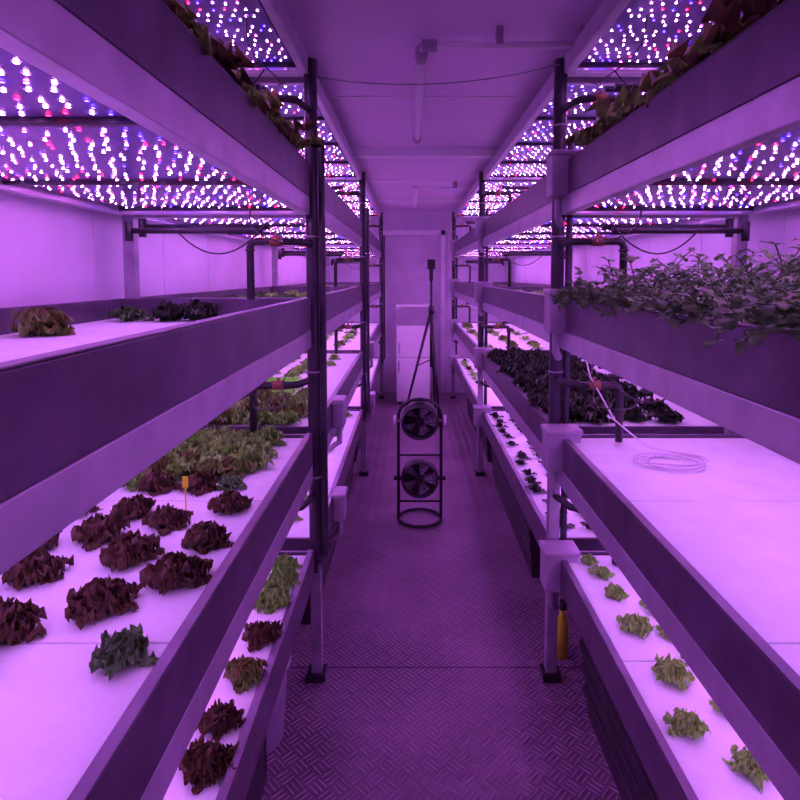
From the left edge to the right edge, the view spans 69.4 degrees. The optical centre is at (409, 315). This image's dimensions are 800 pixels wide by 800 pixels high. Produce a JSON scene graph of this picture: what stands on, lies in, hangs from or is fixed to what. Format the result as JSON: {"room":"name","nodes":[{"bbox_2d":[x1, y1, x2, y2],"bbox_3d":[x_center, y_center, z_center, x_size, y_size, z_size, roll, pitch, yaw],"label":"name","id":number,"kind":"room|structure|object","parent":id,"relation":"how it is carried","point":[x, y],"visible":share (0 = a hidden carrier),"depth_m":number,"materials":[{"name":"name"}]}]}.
{"room":"indoor vertical farm","nodes":[
{"label":"indoor vertical farm","id":0,"kind":"room"},
{"bbox_2d":[0,192,305,307],"bbox_3d":[-1.149,0.155,3.018,0.103,2.390,9.200,0,4,0],"label":"wall","id":1,"kind":"structure","parent":0,"point":[51,252],"depth_m":2.02,"materials":[{"name":"white paint"}]},
{"bbox_2d":[329,211,504,392],"bbox_3d":[0.100,-0.170,7.657,2.600,2.390,0.100,0,4,0],"label":"wall","id":2,"kind":"structure","parent":0,"point":[392,220],"depth_m":7.58,"materials":[{"name":"white paint"}]},
{"bbox_2d":[378,230,445,392],"bbox_3d":[0.020,-0.040,7.564,0.880,2.135,0.100,0,4,0],"label":"door","id":3,"kind":"structure","parent":2,"relation":"in","point":[407,252],"depth_m":7.55,"materials":[{"name":"paint"}]},
{"bbox_2d":[261,393,621,799],"bbox_3d":[0.100,1.397,3.105,2.600,0.100,9.400,0,4,0],"label":"floor","id":4,"kind":"structure","parent":0,"point":[434,688],"depth_m":2.33,"materials":[{"name":"grey metal"}]},
{"bbox_2d":[0,0,328,799],"bbox_3d":[-0.680,0.329,0.925,0.760,2.335,2.560,0,4,0],"label":"rack","id":5,"kind":"object","parent":4,"relation":"on","point":[115,107],"visible":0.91,"depth_m":1.01,"materials":[{"name":"plastic"}]},
{"bbox_2d":[0,595,47,645],"bbox_3d":[-0.669,0.501,0.957,0.117,0.065,0.122,-2,5,-29],"label":"lettuce","id":6,"kind":"object","parent":5,"relation":"on","point":[18,619],"visible":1,"depth_m":0.95,"materials":[{"name":"red plant"}]},
{"bbox_2d":[1,548,73,590],"bbox_3d":[-0.731,0.490,1.132,0.112,0.063,0.111,0,4,0],"label":"lettuce","id":7,"kind":"object","parent":5,"relation":"on","point":[36,567],"visible":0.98,"depth_m":1.11,"materials":[{"name":"red plant"}]},
{"bbox_2d":[7,306,75,335],"bbox_3d":[-0.937,0.011,1.469,0.149,0.076,0.183,-2,5,-31],"label":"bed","id":8,"kind":"object","parent":5,"relation":"in","point":[41,321],"visible":1,"depth_m":1.44,"materials":[{"name":"red plant"}]},
{"bbox_2d":[36,531,61,551],"bbox_3d":[-0.823,0.482,1.262,0.110,0.060,0.107,-1,4,-17],"label":"lettuce","id":9,"kind":"object","parent":5,"relation":"on","point":[53,540],"visible":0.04,"depth_m":1.25,"materials":[{"name":"red plant"}]},
{"bbox_2d":[79,506,102,517],"bbox_3d":[-0.838,0.469,1.458,0.128,0.060,0.130,0,4,0],"label":"lettuce","id":10,"kind":"object","parent":5,"relation":"on","point":[95,508],"visible":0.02,"depth_m":1.47,"materials":[{"name":"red plant"}]},
{"bbox_2d":[71,513,129,551],"bbox_3d":[-0.699,0.477,1.299,0.116,0.064,0.125,0,4,0],"label":"lettuce","id":11,"kind":"object","parent":5,"relation":"on","point":[98,529],"visible":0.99,"depth_m":1.28,"materials":[{"name":"red plant"}]},
{"bbox_2d":[64,576,143,629],"bbox_3d":[-0.544,0.497,1.026,0.128,0.063,0.130,0,4,0],"label":"lettuce","id":12,"kind":"object","parent":5,"relation":"on","point":[97,597],"visible":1,"depth_m":1.01,"materials":[{"name":"red plant"}]},
{"bbox_2d":[89,623,158,680],"bbox_3d":[-0.449,0.513,0.892,0.089,0.050,0.104,-4,5,-43],"label":"lettuce","id":13,"kind":"object","parent":5,"relation":"on","point":[114,652],"visible":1,"depth_m":0.88,"materials":[{"name":"green plant"}]},
{"bbox_2d":[99,528,164,571],"bbox_3d":[-0.585,0.486,1.215,0.112,0.060,0.124,3,5,39],"label":"lettuce","id":14,"kind":"object","parent":5,"relation":"on","point":[129,548],"visible":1,"depth_m":1.19,"materials":[{"name":"red plant"}]},
{"bbox_2d":[110,494,155,520],"bbox_3d":[-0.684,0.473,1.429,0.107,0.054,0.110,-2,4,-25],"label":"lettuce","id":15,"kind":"object","parent":5,"relation":"on","point":[140,506],"visible":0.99,"depth_m":1.42,"materials":[{"name":"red plant"}]},
{"bbox_2d":[137,470,176,496],"bbox_3d":[-0.697,0.461,1.598,0.109,0.056,0.106,1,4,18],"label":"lettuce","id":16,"kind":"object","parent":5,"relation":"on","point":[151,482],"visible":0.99,"depth_m":1.58,"materials":[{"name":"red plant"}]},
{"bbox_2d":[106,299,224,320],"bbox_3d":[-0.796,-0.018,1.899,0.423,0.075,0.170,0,4,0],"label":"bed","id":17,"kind":"object","parent":5,"relation":"in","point":[194,311],"visible":0.98,"depth_m":1.88,"materials":[{"name":"green plant"}]},
{"bbox_2d":[141,502,192,536],"bbox_3d":[-0.571,0.478,1.370,0.108,0.053,0.094,3,5,35],"label":"lettuce","id":18,"kind":"object","parent":5,"relation":"on","point":[166,518],"visible":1,"depth_m":1.35,"materials":[{"name":"red plant"}]},
{"bbox_2d":[139,551,213,594],"bbox_3d":[-0.448,0.490,1.123,0.122,0.063,0.132,3,5,40],"label":"lettuce","id":19,"kind":"object","parent":5,"relation":"on","point":[173,570],"visible":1,"depth_m":1.10,"materials":[{"name":"red plant"}]},
{"bbox_2d":[122,472,246,492],"bbox_3d":[-0.718,0.460,1.613,0.532,0.046,0.102,0,4,0],"label":"bed","id":20,"kind":"object","parent":5,"relation":"on","point":[229,483],"visible":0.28,"depth_m":1.60,"materials":[{"name":"green plant"}]},
{"bbox_2d":[176,470,220,496],"bbox_3d":[-0.587,0.460,1.606,0.124,0.056,0.093,2,5,30],"label":"lettuce","id":21,"kind":"object","parent":20,"relation":"in","point":[197,484],"visible":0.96,"depth_m":1.58,"materials":[{"name":"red plant"}]},
{"bbox_2d":[182,476,187,510],"bbox_3d":[-0.565,0.450,1.455,0.014,0.090,0.003,0,4,0],"label":"plant label","id":22,"kind":"object","parent":5,"relation":"in","point":[184,478],"visible":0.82,"depth_m":1.45,"materials":[{"name":"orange plastic"}]},
{"bbox_2d":[181,520,233,554],"bbox_3d":[-0.450,0.481,1.280,0.106,0.060,0.112,-2,5,-32],"label":"lettuce","id":23,"kind":"object","parent":5,"relation":"on","point":[202,536],"visible":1,"depth_m":1.25,"materials":[{"name":"red plant"}]},
{"bbox_2d":[178,734,239,794],"bbox_3d":[-0.428,0.929,1.205,0.136,0.062,0.115,0,4,0],"label":"lettuce","id":24,"kind":"object","parent":5,"relation":"on","point":[202,762],"visible":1,"depth_m":1.19,"materials":[{"name":"red plant"}]},
{"bbox_2d":[142,424,286,478],"bbox_3d":[-0.755,0.426,1.850,0.680,0.079,0.493,0,4,0],"label":"bed","id":25,"kind":"object","parent":5,"relation":"in","point":[219,451],"visible":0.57,"depth_m":1.79,"materials":[{"name":"green plant"}]},
{"bbox_2d":[195,698,245,741],"bbox_3d":[-0.436,0.925,1.325,0.104,0.054,0.111,2,4,21],"label":"lettuce","id":26,"kind":"object","parent":5,"relation":"on","point":[218,719],"visible":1,"depth_m":1.31,"materials":[{"name":"red plant"}]},
{"bbox_2d":[207,490,253,514],"bbox_3d":[-0.457,0.470,1.465,0.112,0.056,0.106,0,4,0],"label":"lettuce","id":27,"kind":"object","parent":5,"relation":"on","point":[232,501],"visible":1,"depth_m":1.44,"materials":[{"name":"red plant"}]},
{"bbox_2d":[162,0,323,150],"bbox_3d":[-0.413,-0.540,1.398,0.281,0.130,1.205,0,4,0],"label":"bed","id":28,"kind":"object","parent":5,"relation":"on","point":[269,105],"visible":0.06,"depth_m":1.23,"materials":[{"name":"green plant"}]},
{"bbox_2d":[223,654,272,693],"bbox_3d":[-0.431,0.909,1.496,0.133,0.061,0.104,4,5,42],"label":"lettuce","id":29,"kind":"object","parent":5,"relation":"on","point":[243,672],"visible":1,"depth_m":1.47,"materials":[{"name":"green plant"}]},
{"bbox_2d":[241,620,282,652],"bbox_3d":[-0.423,0.902,1.639,0.113,0.056,0.124,0,4,0],"label":"lettuce","id":30,"kind":"object","parent":5,"relation":"on","point":[259,633],"visible":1,"depth_m":1.63,"materials":[{"name":"red plant"}]},
{"bbox_2d":[253,582,290,613],"bbox_3d":[-0.445,0.881,1.822,0.149,0.072,0.136,0,4,0],"label":"lettuce","id":31,"kind":"object","parent":5,"relation":"on","point":[272,597],"visible":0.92,"depth_m":1.80,"materials":[{"name":"green plant"}]},
{"bbox_2d":[264,567,300,586],"bbox_3d":[-0.428,0.878,1.942,0.118,0.062,0.113,-3,5,-40],"label":"lettuce","id":32,"kind":"object","parent":5,"relation":"on","point":[285,576],"visible":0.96,"depth_m":1.92,"materials":[{"name":"green plant"}]},
{"bbox_2d":[272,553,301,571],"bbox_3d":[-0.450,0.873,2.052,0.106,0.056,0.100,-3,5,-33],"label":"lettuce","id":33,"kind":"object","parent":5,"relation":"on","point":[286,561],"visible":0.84,"depth_m":2.03,"materials":[{"name":"green plant"}]},
{"bbox_2d":[138,76,369,550],"bbox_3d":[-0.680,0.159,3.349,0.760,2.335,2.260,0,4,0],"label":"rack","id":34,"kind":"object","parent":4,"relation":"on","point":[343,227],"visible":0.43,"depth_m":3.23,"materials":[{"name":"plastic"}]},
{"bbox_2d":[208,386,307,427],"bbox_3d":[-0.749,0.378,2.510,0.704,0.084,0.602,0,4,0],"label":"bed","id":35,"kind":"object","parent":34,"relation":"in","point":[295,404],"visible":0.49,"depth_m":2.38,"materials":[{"name":"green plant"}]},
{"bbox_2d":[217,290,332,296],"bbox_3d":[-0.749,-0.106,3.293,0.576,0.056,1.930,0,4,0],"label":"bed","id":36,"kind":"object","parent":34,"relation":"in","point":[292,293],"visible":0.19,"depth_m":3.58,"materials":[{"name":"green plant"}]},
{"bbox_2d":[266,377,300,393],"bbox_3d":[-0.740,0.360,2.990,0.330,0.055,0.205,0,4,0],"label":"seedling tray","id":37,"kind":"object","parent":34,"relation":"on","point":[287,379],"visible":0.25,"depth_m":3.08,"materials":[{"name":"plant"}]},
{"bbox_2d":[272,353,340,377],"bbox_3d":[-0.756,0.310,3.700,0.593,0.053,1.182,0,4,0],"label":"bed","id":38,"kind":"object","parent":34,"relation":"in","point":[295,371],"visible":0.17,"depth_m":3.52,"materials":[{"name":"green plant"}]},
{"bbox_2d":[295,410,352,520],"bbox_3d":[-0.730,0.779,3.341,0.621,0.054,1.888,0,4,0],"label":"bed","id":39,"kind":"object","parent":34,"relation":"in","point":[348,414],"visible":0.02,"depth_m":3.72,"materials":[{"name":"green plant"}]},
{"bbox_2d":[245,735,266,799],"bbox_3d":[-0.685,1.289,1.343,0.560,0.360,0.730,0,4,0],"label":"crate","id":40,"kind":"object","parent":4,"relation":"on","point":[259,778],"visible":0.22,"depth_m":1.61,"materials":[{"name":"plastic"}]},
{"bbox_2d":[266,655,290,755],"bbox_3d":[-0.540,1.288,1.944,0.280,0.280,0.280,0,4,0],"label":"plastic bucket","id":41,"kind":"object","parent":4,"relation":"on","point":[274,734],"visible":0.12,"depth_m":1.90,"materials":[{"name":"plastic"}]},
{"bbox_2d":[301,452,355,623],"bbox_3d":[-0.700,1.126,3.412,0.624,0.397,1.774,0,4,0],"label":"tank","id":42,"kind":"object","parent":4,"relation":"on","point":[326,559],"visible":0.11,"depth_m":2.98,"materials":[{"name":"plastic"}]},
{"bbox_2d":[278,179,384,421],"bbox_3d":[-0.680,-0.019,5.893,0.760,2.335,2.800,0,4,0],"label":"rack","id":43,"kind":"object","parent":4,"relation":"on","point":[376,247],"visible":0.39,"depth_m":6.10,"materials":[{"name":"plastic"}]},
{"bbox_2d":[327,323,359,347],"bbox_3d":[-0.766,0.168,5.670,0.554,0.061,2.109,0,4,0],"label":"bed","id":44,"kind":"object","parent":43,"relation":"in","point":[348,335],"visible":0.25,"depth_m":5.32,"materials":[{"name":"green plant"}]},
{"bbox_2d":[354,412,369,461],"bbox_3d":[-0.710,0.971,5.631,0.604,0.397,1.724,0,4,0],"label":"tank","id":45,"kind":"object","parent":4,"relation":"on","point":[358,445],"visible":0.08,"depth_m":4.92,"materials":[{"name":"plastic"}]},
{"bbox_2d":[396,304,429,403],"bbox_3d":[0.040,0.467,7.087,0.410,1.200,0.425,0,4,0],"label":"refrigerator","id":46,"kind":"object","parent":4,"relation":"on","point":[411,318],"visible":0.77,"depth_m":6.90,"materials":[{"name":"plastic"}]},
{"bbox_2d":[394,397,445,527],"bbox_3d":[0.062,0.910,3.672,0.288,0.788,0.288,4,6,45],"label":"floor fan","id":47,"kind":"object","parent":4,"relation":"on","point":[419,420],"visible":1,"depth_m":3.66,"materials":[{"name":"black plastic"}]},
{"bbox_2d":[406,259,439,428],"bbox_3d":[0.110,0.274,6.044,0.401,1.711,0.562,0,4,0],"label":"tripod stand","id":48,"kind":"object","parent":4,"relation":"on","point":[430,262],"visible":0.92,"depth_m":5.99,"materials":[{"name":"black plastic"}]},
{"bbox_2d":[466,394,491,461],"bbox_3d":[0.885,0.971,5.631,0.554,0.397,1.724,0,4,0],"label":"tank","id":49,"kind":"object","parent":4,"relation":"on","point":[487,447],"visible":0.18,"depth_m":4.99,"materials":[{"name":"plastic"}]},
{"bbox_2d":[449,178,565,408],"bbox_3d":[0.865,-0.019,5.893,0.761,2.335,2.800,0,4,0],"label":"rack","id":50,"kind":"object","parent":4,"relation":"on","point":[466,246],"visible":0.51,"depth_m":5.86,"materials":[{"name":"metal"}]},
{"bbox_2d":[460,359,477,383],"bbox_3d":[0.852,0.607,5.811,0.564,0.052,2.288,0,4,0],"label":"bed","id":51,"kind":"object","parent":50,"relation":"in","point":[465,364],"visible":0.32,"depth_m":6.26,"materials":[{"name":"green plant"}]},
{"bbox_2d":[461,322,542,347],"bbox_3d":[0.844,0.164,5.772,0.548,0.056,2.287,0,4,0],"label":"bed","id":52,"kind":"object","parent":50,"relation":"in","point":[535,344],"visible":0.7,"depth_m":5.30,"materials":[{"name":"green plant"}]},
{"bbox_2d":[491,446,539,577],"bbox_3d":[0.875,1.111,3.636,0.574,0.397,1.424,0,4,0],"label":"tank","id":53,"kind":"object","parent":4,"relation":"on","point":[530,549],"visible":0.2,"depth_m":3.30,"materials":[{"name":"plastic"}]},
{"bbox_2d":[557,599,567,659],"bbox_3d":[0.622,1.281,2.362,0.050,0.235,0.057,0,4,0],"label":"spray bottle","id":54,"kind":"object","parent":4,"relation":"on","point":[562,623],"visible":0.92,"depth_m":2.35,"materials":[{"name":"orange plastic"}]},
{"bbox_2d":[473,71,731,550],"bbox_3d":[0.865,0.159,3.349,0.761,2.335,2.260,0,4,0],"label":"rack","id":55,"kind":"object","parent":4,"relation":"on","point":[525,220],"visible":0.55,"depth_m":2.99,"materials":[{"name":"metal"}]},
{"bbox_2d":[515,289,542,293],"bbox_3d":[0.866,-0.107,3.305,0.612,0.056,1.938,0,4,0],"label":"bed","id":56,"kind":"object","parent":55,"relation":"in","point":[540,291],"visible":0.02,"depth_m":4.18,"materials":[{"name":"green plant"}]},
{"bbox_2d":[489,412,590,529],"bbox_3d":[0.815,0.786,3.276,0.532,0.049,1.928,0,4,0],"label":"bed","id":57,"kind":"object","parent":55,"relation":"in","point":[536,488],"visible":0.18,"depth_m":3.15,"materials":[{"name":"green plant"}]},
{"bbox_2d":[486,346,684,425],"bbox_3d":[0.836,0.320,3.249,0.685,0.097,2.013,0,4,0],"label":"leafy plants","id":58,"kind":"object","parent":55,"relation":"in","point":[536,362],"visible":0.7,"depth_m":2.73,"materials":[{"name":"green plant"}]},
{"bbox_2d":[579,636,658,799],"bbox_3d":[0.875,1.277,1.257,0.574,0.397,1.654,0,4,0],"label":"tank","id":59,"kind":"object","parent":4,"relation":"on","point":[632,781],"visible":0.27,"depth_m":1.75,"materials":[{"name":"plastic"}]},
{"bbox_2d":[539,0,799,799],"bbox_3d":[0.865,0.329,0.925,0.761,2.335,2.560,0,4,0],"label":"rack","id":60,"kind":"object","parent":4,"relation":"on","point":[712,554],"visible":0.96,"depth_m":1.38,"materials":[{"name":"metal"}]},
{"bbox_2d":[316,64,559,84],"bbox_3d":[0.100,-0.861,2.065,0.871,0.074,0.004,0,4,0],"label":"hanging cable","id":61,"kind":"object","parent":60,"relation":"attached to","point":[557,64],"visible":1,"depth_m":2.06,"materials":[{"name":"black rubber"}]},
{"bbox_2d":[579,553,598,565],"bbox_3d":[0.649,0.881,2.083,0.070,0.036,0.061,0,4,0],"label":"seedling","id":62,"kind":"object","parent":60,"relation":"in","point":[589,560],"visible":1,"depth_m":2.08,"materials":[{"name":"green plant"}]},
{"bbox_2d":[588,564,614,580],"bbox_3d":[0.663,0.885,1.993,0.091,0.041,0.080,0,4,0],"label":"seedling","id":63,"kind":"object","parent":60,"relation":"in","point":[601,571],"visible":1,"depth_m":1.99,"materials":[{"name":"green plant"}]},
{"bbox_2d":[604,582,629,600],"bbox_3d":[0.667,0.892,1.869,0.075,0.044,0.074,-3,5,-37],"label":"seedling","id":64,"kind":"object","parent":60,"relation":"in","point":[616,591],"visible":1,"depth_m":1.86,"materials":[{"name":"green plant"}]},
{"bbox_2d":[616,612,654,639],"bbox_3d":[0.657,0.901,1.693,0.107,0.050,0.087,2,5,28],"label":"seedling","id":65,"kind":"object","parent":60,"relation":"in","point":[634,623],"visible":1,"depth_m":1.68,"materials":[{"name":"green plant"}]},
{"bbox_2d":[639,600,647,609],"bbox_3d":[0.761,0.895,1.783,0.110,0.050,0.085,3,5,38],"label":"seedling","id":66,"kind":"object","parent":60,"relation":"in","point":[641,603],"visible":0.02,"depth_m":1.81,"materials":[{"name":"green plant"}]},
{"bbox_2d":[585,360,707,471],"bbox_3d":[0.728,0.274,1.868,0.423,0.378,0.179,3,5,33],"label":"coiled hose","id":67,"kind":"object","parent":60,"relation":"on","point":[678,455],"visible":0.99,"depth_m":1.84,"materials":[{"name":"white plastic"}]},
{"bbox_2d":[655,625,669,639],"bbox_3d":[0.748,0.909,1.655,0.073,0.039,0.070,0,4,0],"label":"seedling","id":68,"kind":"object","parent":60,"relation":"in","point":[657,627],"visible":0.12,"depth_m":1.65,"materials":[{"name":"green plant"}]},
{"bbox_2d":[651,653,694,690],"bbox_3d":[0.675,0.913,1.482,0.100,0.056,0.107,1,4,16],"label":"seedling","id":69,"kind":"object","parent":60,"relation":"in","point":[674,671],"visible":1,"depth_m":1.48,"materials":[{"name":"green plant"}]},
{"bbox_2d":[563,0,784,146],"bbox_3d":[0.628,-0.541,1.310,0.299,0.145,1.304,0,4,0],"label":"plants","id":70,"kind":"object","parent":60,"relation":"on","point":[725,14],"visible":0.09,"depth_m":1.16,"materials":[{"name":"green plant"}]},
{"bbox_2d":[549,238,799,354],"bbox_3d":[0.799,-0.052,1.249,0.818,0.234,1.556,0,4,3],"label":"leafy plants","id":71,"kind":"object","parent":60,"relation":"in","point":[768,304],"visible":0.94,"depth_m":1.25,"materials":[{"name":"green plant"}]},
{"bbox_2d":[663,707,710,740],"bbox_3d":[0.631,0.927,1.315,0.101,0.051,0.088,0,4,0],"label":"seedling","id":72,"kind":"object","parent":60,"relation":"in","point":[689,723],"visible":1,"depth_m":1.30,"materials":[{"name":"green plant"}]},
{"bbox_2d":[709,699,719,711],"bbox_3d":[0.761,0.924,1.372,0.079,0.048,0.082,-2,5,-29],"label":"seedling","id":73,"kind":"object","parent":60,"relation":"in","point":[712,703],"visible":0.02,"depth_m":1.37,"materials":[{"name":"green plant"}]},
{"bbox_2d":[722,744,768,792],"bbox_3d":[0.710,0.937,1.205,0.083,0.047,0.099,0,4,0],"label":"seedling","id":74,"kind":"object","parent":60,"relation":"in","point":[745,762],"visible":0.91,"depth_m":1.20,"materials":[{"name":"green plant"}]},
{"bbox_2d":[282,0,602,210],"bbox_3d":[0.100,-1.087,2.931,2.600,0.100,9.400,0,4,0],"label":"ceiling","id":75,"kind":"structure","parent":0,"point":[370,41],"depth_m":2.33,"materials":[{"name":"white paint"}]},
{"bbox_2d":[374,197,464,201],"bbox_3d":[0.080,-1.235,6.159,1.160,0.055,0.060,0,4,0],"label":"trim","id":76,"kind":"structure","parent":75,"relation":"attached to","point":[377,199],"depth_m":6.13,"materials":[{"name":"white paint"}]},
{"bbox_2d":[366,179,476,179],"bbox_3d":[0.080,-1.181,5.037,1.160,0.006,0.015,0,4,0],"label":"trim","id":77,"kind":"structure","parent":75,"relation":"attached to","point":[366,179],"depth_m":5.03,"materials":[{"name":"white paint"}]},
{"bbox_2d":[351,148,498,157],"bbox_3d":[0.080,-1.071,3.810,1.160,0.055,0.070,0,4,0],"label":"trim","id":78,"kind":"structure","parent":75,"relation":"attached to","point":[358,152],"depth_m":3.77,"materials":[{"name":"white paint"}]},
{"bbox_2d":[327,96,535,97],"bbox_3d":[0.080,-1.018,2.692,1.160,0.005,0.012,0,4,0],"label":"trim","id":79,"kind":"structure","parent":75,"relation":"attached to","point":[327,96],"depth_m":2.69,"materials":[{"name":"white paint"}]},
{"bbox_2d":[413,181,465,208],"bbox_3d":[0.265,-1.199,5.836,0.471,0.081,1.390,0,4,0],"label":"pipe","id":80,"kind":"object","parent":75,"relation":"attached to","point":[454,184],"depth_m":5.16,"materials":[{"name":"white plastic"}]},
{"bbox_2d":[413,25,585,143],"bbox_3d":[0.319,-0.973,2.608,0.603,0.082,1.380,0,4,0],"label":"pipe","id":81,"kind":"object","parent":75,"relation":"attached to","point":[428,45],"depth_m":1.94,"materials":[{"name":"white plastic"}]},
{"bbox_2d":[509,207,799,292],"bbox_3d":[1.349,0.155,3.018,0.103,2.390,9.200,0,4,0],"label":"wall","id":82,"kind":"structure","parent":0,"point":[782,226],"depth_m":2.83,"materials":[{"name":"white paint"}]}
]}

